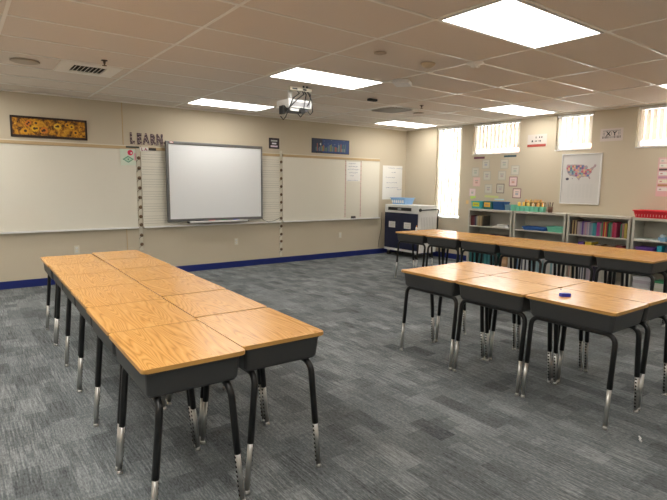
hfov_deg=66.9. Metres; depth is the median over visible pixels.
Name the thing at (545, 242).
student desk
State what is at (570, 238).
bookcase
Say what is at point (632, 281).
book
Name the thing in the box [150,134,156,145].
cutout
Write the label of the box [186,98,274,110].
recessed light
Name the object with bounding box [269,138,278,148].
wall sign
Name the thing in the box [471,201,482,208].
storage bin
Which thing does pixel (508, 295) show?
student desk
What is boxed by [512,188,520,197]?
paper card
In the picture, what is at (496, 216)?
bookcase
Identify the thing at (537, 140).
wall sign
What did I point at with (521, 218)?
bookcase
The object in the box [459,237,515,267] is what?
student desk
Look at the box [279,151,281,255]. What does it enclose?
wall strip
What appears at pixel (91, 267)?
student desk
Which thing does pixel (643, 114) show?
vertical blind
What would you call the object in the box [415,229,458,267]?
student desk
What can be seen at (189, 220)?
tray
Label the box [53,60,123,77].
ceiling vent
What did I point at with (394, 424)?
floor
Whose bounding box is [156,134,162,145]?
cutout
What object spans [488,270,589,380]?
student desk
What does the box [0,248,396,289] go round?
baseboard
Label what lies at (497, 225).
pile
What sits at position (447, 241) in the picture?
student desk
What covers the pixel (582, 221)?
book
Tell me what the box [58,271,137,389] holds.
student desk
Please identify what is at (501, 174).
paper card
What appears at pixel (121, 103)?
trim
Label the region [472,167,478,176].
paper card
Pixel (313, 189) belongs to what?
whiteboard
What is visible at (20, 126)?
framed picture
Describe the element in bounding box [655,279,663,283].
book
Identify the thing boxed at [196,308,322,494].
student desk
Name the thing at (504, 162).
paper card
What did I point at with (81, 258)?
student desk
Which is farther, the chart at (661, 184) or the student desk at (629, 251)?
the chart at (661, 184)
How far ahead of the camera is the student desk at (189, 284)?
3.58 m
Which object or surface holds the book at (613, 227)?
on the bookcase at (570, 238)
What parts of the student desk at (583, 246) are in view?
leg frame, leg frame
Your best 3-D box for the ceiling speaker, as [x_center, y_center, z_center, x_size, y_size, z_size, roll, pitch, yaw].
[-3.023,-1.842,4.949,0.260,0.014,0.260,-5,9,-36]
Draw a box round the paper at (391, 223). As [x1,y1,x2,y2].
[389,221,394,227]
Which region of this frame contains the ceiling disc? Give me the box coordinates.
[374,51,386,54]
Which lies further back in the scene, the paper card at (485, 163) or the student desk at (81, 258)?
the paper card at (485, 163)
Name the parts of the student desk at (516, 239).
leg frame, leg frame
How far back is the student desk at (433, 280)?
4.18 m
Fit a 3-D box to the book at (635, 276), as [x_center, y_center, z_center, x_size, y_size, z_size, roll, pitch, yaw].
[4.356,0.383,7.086,0.200,0.022,0.220,-5,9,-35]
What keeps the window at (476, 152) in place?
in the wall at (629, 173)
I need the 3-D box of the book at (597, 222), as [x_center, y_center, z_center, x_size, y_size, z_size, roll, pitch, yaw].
[3.980,-0.314,7.518,0.206,0.205,0.026,-5,9,-36]
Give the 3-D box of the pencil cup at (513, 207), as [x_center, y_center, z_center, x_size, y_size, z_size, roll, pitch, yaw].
[3.071,-0.719,8.581,0.090,0.100,0.084,-5,9,-36]
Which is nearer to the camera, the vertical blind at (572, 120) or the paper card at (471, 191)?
the vertical blind at (572, 120)
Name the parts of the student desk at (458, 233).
leg frame, leg frame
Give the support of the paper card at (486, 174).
attached to the wall at (629, 173)
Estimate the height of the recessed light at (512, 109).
0.011 m
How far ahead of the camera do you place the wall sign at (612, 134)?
7.49 m
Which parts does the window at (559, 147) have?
sill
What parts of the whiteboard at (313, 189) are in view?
tack rail, border strip, border strip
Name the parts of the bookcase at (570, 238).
shelf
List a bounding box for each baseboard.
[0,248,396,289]
[419,251,465,260]
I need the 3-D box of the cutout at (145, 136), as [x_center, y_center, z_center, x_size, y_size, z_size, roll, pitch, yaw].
[-2.833,-1.679,7.636,0.110,0.171,0.006,-5,9,-36]
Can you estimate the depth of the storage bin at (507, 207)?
8.63 m
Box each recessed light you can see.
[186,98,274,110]
[268,66,384,89]
[373,120,438,127]
[439,0,603,48]
[480,104,556,115]
[656,84,666,88]
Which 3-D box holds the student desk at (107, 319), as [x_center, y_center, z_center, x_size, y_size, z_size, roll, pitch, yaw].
[-1.084,0.711,2.855,0.445,0.720,0.593,-5,9,-35]
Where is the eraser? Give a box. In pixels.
[559,293,570,296]
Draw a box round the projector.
[277,86,312,119]
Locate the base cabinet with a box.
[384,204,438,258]
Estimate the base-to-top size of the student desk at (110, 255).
0.720 m
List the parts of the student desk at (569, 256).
leg frame, leg frame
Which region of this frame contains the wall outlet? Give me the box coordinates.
[74,245,79,253]
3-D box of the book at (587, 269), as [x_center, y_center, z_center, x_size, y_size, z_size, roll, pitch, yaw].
[3.901,0.346,7.676,0.178,0.202,0.040,-5,9,-36]
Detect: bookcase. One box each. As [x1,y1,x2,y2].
[466,208,513,267]
[512,211,574,275]
[564,213,634,285]
[628,217,666,292]
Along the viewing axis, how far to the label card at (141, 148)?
7.61 m
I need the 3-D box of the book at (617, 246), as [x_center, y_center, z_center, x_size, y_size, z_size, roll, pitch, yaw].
[4.167,0.049,7.302,0.200,0.235,0.090,-5,9,-36]
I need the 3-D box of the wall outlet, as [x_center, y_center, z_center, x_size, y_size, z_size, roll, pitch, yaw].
[-3.676,-0.005,7.233,0.072,0.116,0.009,-5,9,-36]
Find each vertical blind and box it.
[436,126,462,215]
[474,120,520,149]
[557,112,593,144]
[638,104,666,140]
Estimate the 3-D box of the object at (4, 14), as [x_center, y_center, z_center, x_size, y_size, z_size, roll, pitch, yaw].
[0.590,-1.694,4.110,9.700,0.020,9.700,-5,9,-36]
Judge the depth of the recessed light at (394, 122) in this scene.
9.73 m
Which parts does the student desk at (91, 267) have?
leg frame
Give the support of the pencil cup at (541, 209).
on the bookcase at (521, 218)
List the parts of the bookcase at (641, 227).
shelf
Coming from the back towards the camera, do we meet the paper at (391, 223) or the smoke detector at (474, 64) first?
the paper at (391, 223)
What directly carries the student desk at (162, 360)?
on the floor
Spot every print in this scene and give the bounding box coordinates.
[123,150,135,162]
[602,129,620,138]
[657,159,666,190]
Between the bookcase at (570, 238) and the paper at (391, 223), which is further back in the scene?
the paper at (391, 223)
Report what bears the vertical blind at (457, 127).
attached to the window at (439, 216)
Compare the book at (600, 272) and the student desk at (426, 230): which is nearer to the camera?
the book at (600, 272)
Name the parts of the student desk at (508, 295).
leg frame, leg frame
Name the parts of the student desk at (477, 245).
leg frame, leg frame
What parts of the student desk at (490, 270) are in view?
leg frame, leg frame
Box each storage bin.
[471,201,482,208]
[483,201,494,208]
[493,201,509,209]
[505,205,510,209]
[635,246,656,251]
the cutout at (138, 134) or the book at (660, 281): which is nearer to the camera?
the book at (660, 281)
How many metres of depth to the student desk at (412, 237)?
7.69 m
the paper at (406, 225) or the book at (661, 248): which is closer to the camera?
the book at (661, 248)
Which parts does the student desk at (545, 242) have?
leg frame, leg frame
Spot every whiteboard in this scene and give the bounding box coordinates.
[0,139,138,233]
[140,146,280,227]
[165,141,262,222]
[282,154,379,221]
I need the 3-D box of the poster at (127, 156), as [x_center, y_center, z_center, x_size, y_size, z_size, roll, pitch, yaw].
[-3.044,-1.377,7.485,0.220,0.240,0.004,-7,10,-36]
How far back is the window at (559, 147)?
8.13 m
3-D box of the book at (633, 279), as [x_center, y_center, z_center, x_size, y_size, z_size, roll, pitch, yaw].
[4.359,0.428,7.087,0.200,0.022,0.220,-5,9,-38]
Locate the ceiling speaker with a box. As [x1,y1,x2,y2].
[9,58,39,64]
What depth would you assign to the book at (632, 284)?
7.03 m
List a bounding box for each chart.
[346,161,359,180]
[655,157,666,196]
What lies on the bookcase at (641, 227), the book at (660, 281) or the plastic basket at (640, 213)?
the plastic basket at (640, 213)
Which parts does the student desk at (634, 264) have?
leg frame, leg frame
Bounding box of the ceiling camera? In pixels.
[367,98,377,101]
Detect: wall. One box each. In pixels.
[0,90,406,281]
[405,103,666,254]
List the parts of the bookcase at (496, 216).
shelf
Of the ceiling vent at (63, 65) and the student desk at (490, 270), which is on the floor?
the student desk at (490, 270)
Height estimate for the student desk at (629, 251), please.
0.725 m
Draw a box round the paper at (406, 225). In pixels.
[404,222,410,228]
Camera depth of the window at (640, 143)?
7.17 m
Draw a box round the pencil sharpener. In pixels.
[658,234,666,241]
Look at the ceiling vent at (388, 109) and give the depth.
7.79 m
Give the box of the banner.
[312,138,348,154]
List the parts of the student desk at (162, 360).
leg frame, leg frame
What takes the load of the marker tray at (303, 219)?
on the whiteboard at (313, 189)
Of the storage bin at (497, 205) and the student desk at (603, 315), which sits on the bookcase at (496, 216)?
the storage bin at (497, 205)
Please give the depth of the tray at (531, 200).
8.38 m
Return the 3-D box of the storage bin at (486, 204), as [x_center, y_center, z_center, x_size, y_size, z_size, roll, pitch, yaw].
[2.799,-0.799,9.020,0.195,0.140,0.208,-5,9,-36]
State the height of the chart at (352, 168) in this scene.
0.385 m
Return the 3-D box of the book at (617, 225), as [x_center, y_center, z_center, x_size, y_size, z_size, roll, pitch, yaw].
[4.121,-0.288,7.309,0.181,0.209,0.022,-5,9,-36]
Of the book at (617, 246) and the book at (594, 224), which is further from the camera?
the book at (594, 224)
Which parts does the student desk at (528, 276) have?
leg frame, leg frame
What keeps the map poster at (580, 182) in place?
attached to the wall at (629, 173)
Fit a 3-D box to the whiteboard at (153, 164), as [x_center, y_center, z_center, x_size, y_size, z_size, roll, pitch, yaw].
[-1.928,-1.031,8.372,2.415,1.234,0.064,-5,9,-36]
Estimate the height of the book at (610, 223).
0.214 m
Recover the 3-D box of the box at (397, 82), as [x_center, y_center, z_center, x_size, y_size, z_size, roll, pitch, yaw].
[0.775,-1.874,5.673,0.180,0.051,0.220,3,8,19]
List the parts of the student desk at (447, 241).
leg frame, leg frame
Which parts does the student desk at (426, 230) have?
leg frame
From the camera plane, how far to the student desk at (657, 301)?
3.48 m
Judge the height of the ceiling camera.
0.042 m
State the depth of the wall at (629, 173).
8.35 m
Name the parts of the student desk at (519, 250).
leg frame, leg frame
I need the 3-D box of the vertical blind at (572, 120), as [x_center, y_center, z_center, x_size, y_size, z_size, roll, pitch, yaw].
[3.804,-1.905,7.963,0.042,0.462,0.566,-5,9,-36]
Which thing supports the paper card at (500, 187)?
attached to the wall at (629, 173)
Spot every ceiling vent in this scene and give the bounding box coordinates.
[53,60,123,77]
[368,106,417,113]
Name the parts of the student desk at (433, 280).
leg frame, leg frame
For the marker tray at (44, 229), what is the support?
on the whiteboard at (58, 187)
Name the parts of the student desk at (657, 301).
leg frame, leg frame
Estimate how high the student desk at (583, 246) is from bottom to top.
0.725 m
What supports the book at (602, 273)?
on the bookcase at (570, 238)
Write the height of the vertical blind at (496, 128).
0.467 m
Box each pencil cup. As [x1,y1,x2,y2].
[511,205,517,210]
[539,207,546,211]
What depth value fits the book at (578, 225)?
7.68 m
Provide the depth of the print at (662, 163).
7.00 m
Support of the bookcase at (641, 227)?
on the floor
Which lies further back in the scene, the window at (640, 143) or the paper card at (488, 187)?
the paper card at (488, 187)
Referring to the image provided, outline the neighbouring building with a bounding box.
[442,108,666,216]
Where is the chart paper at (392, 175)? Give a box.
[382,165,402,198]
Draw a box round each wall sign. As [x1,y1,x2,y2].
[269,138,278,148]
[527,134,546,146]
[600,127,623,141]
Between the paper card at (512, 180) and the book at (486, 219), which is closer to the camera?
the paper card at (512, 180)
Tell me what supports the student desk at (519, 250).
on the floor
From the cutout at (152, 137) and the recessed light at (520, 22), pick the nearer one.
the recessed light at (520, 22)
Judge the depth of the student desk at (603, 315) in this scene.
3.20 m
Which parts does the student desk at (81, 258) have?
leg frame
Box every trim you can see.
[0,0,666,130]
[121,103,127,249]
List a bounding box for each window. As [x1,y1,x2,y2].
[438,128,460,218]
[474,122,518,154]
[554,115,590,150]
[635,107,666,147]
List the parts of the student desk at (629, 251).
leg frame, leg frame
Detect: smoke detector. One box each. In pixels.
[421,62,434,68]
[466,61,483,68]
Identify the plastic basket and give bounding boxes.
[390,197,414,204]
[632,209,666,218]
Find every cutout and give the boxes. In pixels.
[130,132,134,143]
[137,133,141,144]
[143,133,149,144]
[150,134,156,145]
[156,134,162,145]
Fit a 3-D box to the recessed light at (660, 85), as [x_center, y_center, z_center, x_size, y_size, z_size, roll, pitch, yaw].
[4.323,-1.884,5.868,1.191,0.011,0.582,-5,9,-36]
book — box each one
[482,216,489,225]
[577,221,581,233]
[581,221,590,234]
[585,241,597,244]
[585,266,591,279]
[592,223,596,235]
[592,266,596,280]
[596,222,601,235]
[598,270,601,281]
[601,270,603,282]
[608,222,612,236]
[612,222,620,237]
[614,223,622,237]
[616,245,625,248]
[624,223,627,238]
[632,275,655,279]
[632,281,650,284]
[632,284,649,287]
[633,279,650,282]
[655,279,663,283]
[657,245,666,252]
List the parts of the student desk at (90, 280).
leg frame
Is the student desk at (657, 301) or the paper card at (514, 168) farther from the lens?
the paper card at (514, 168)
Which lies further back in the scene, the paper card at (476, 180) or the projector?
the paper card at (476, 180)
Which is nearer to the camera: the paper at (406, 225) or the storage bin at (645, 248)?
the storage bin at (645, 248)
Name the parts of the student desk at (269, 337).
leg frame, leg frame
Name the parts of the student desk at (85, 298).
leg frame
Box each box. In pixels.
[393,79,411,86]
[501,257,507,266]
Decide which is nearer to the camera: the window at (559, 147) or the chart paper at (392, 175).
the window at (559, 147)
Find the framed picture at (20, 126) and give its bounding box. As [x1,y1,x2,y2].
[9,115,87,140]
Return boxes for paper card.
[469,189,475,195]
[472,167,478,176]
[473,177,479,185]
[482,159,489,168]
[483,171,490,179]
[484,184,491,193]
[496,184,504,192]
[498,171,505,179]
[500,159,508,168]
[509,177,517,185]
[511,165,519,174]
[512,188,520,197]
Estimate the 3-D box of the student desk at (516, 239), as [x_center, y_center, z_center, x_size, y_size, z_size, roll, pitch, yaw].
[2.412,0.195,7.110,0.445,0.725,0.593,-5,9,-37]
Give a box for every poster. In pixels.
[120,149,135,164]
[559,153,602,204]
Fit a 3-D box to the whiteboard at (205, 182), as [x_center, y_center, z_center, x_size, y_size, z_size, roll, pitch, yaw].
[-1.913,-1.097,8.306,1.670,1.275,0.141,-5,9,-36]
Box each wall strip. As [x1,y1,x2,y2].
[136,148,142,250]
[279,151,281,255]
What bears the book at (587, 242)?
on the bookcase at (570, 238)
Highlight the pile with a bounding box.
[493,224,509,227]
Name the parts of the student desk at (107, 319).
leg frame, leg frame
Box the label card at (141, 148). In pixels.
[140,147,147,150]
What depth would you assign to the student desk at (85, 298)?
3.30 m
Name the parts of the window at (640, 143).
sill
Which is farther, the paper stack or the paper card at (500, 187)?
the paper card at (500, 187)
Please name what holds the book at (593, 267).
on the bookcase at (570, 238)
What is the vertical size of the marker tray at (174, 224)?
0.026 m
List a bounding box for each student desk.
[40,254,102,344]
[49,262,118,364]
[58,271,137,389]
[71,283,162,422]
[86,299,195,470]
[92,250,151,261]
[104,257,170,269]
[109,321,245,499]
[119,265,194,281]
[138,276,225,402]
[163,289,265,439]
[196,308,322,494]
[395,230,442,277]
[399,266,488,369]
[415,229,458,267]
[425,234,475,266]
[434,261,520,358]
[445,232,494,264]
[452,276,557,395]
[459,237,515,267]
[480,236,533,270]
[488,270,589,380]
[498,242,559,274]
[518,240,574,277]
[520,288,648,429]
[542,246,609,283]
[557,281,666,410]
[561,244,626,285]
[594,252,666,326]
[612,249,666,324]
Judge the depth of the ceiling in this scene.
4.58 m
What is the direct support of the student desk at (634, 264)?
on the floor
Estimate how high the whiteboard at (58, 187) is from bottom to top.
1.234 m
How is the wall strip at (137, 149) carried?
attached to the wall at (20, 253)
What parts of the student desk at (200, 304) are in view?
leg frame, leg frame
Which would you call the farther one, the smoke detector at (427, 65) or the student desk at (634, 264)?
the student desk at (634, 264)
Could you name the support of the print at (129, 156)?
attached to the poster at (127, 156)
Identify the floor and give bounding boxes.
[0,251,666,499]
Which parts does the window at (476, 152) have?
sill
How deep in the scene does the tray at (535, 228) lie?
8.32 m
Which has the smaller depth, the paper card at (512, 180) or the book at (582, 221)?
the book at (582, 221)
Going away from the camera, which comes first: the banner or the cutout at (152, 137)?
the cutout at (152, 137)
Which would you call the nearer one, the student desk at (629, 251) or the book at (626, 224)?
the student desk at (629, 251)
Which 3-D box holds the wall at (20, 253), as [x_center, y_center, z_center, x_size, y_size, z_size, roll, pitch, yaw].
[-2.350,-0.950,8.171,9.920,2.612,0.100,-5,9,-36]
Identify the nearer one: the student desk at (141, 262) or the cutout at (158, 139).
the student desk at (141, 262)
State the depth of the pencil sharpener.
6.79 m
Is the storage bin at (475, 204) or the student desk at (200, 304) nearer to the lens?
the student desk at (200, 304)
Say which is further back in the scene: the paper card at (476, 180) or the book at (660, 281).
the paper card at (476, 180)
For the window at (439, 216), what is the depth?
10.27 m
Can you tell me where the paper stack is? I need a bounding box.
[634,237,659,241]
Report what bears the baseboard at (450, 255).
attached to the wall at (629, 173)
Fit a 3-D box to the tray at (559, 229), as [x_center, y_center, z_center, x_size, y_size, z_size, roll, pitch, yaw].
[3.590,-0.329,8.062,0.264,0.085,0.300,-5,9,-36]
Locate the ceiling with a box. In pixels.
[0,0,666,129]
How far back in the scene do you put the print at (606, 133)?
7.49 m
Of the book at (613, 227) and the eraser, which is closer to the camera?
the eraser
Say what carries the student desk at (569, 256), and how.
on the floor
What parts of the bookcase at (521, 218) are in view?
shelf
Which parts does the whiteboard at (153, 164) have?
tack rail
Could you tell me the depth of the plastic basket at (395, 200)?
10.37 m
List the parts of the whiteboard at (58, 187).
tack rail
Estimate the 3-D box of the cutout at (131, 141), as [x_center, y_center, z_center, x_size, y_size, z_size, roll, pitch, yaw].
[-2.994,-1.665,7.517,0.068,0.170,0.006,-5,9,-36]
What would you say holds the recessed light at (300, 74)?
in the ceiling
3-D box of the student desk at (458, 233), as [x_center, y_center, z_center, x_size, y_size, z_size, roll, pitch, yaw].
[2.038,0.126,7.606,0.445,0.725,0.593,-5,9,-37]
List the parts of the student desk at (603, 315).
leg frame, leg frame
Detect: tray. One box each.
[0,227,138,233]
[143,221,280,227]
[187,219,248,222]
[282,217,379,221]
[522,226,547,230]
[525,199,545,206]
[546,226,562,232]
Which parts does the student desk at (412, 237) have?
leg frame, leg frame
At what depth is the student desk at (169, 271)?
4.07 m

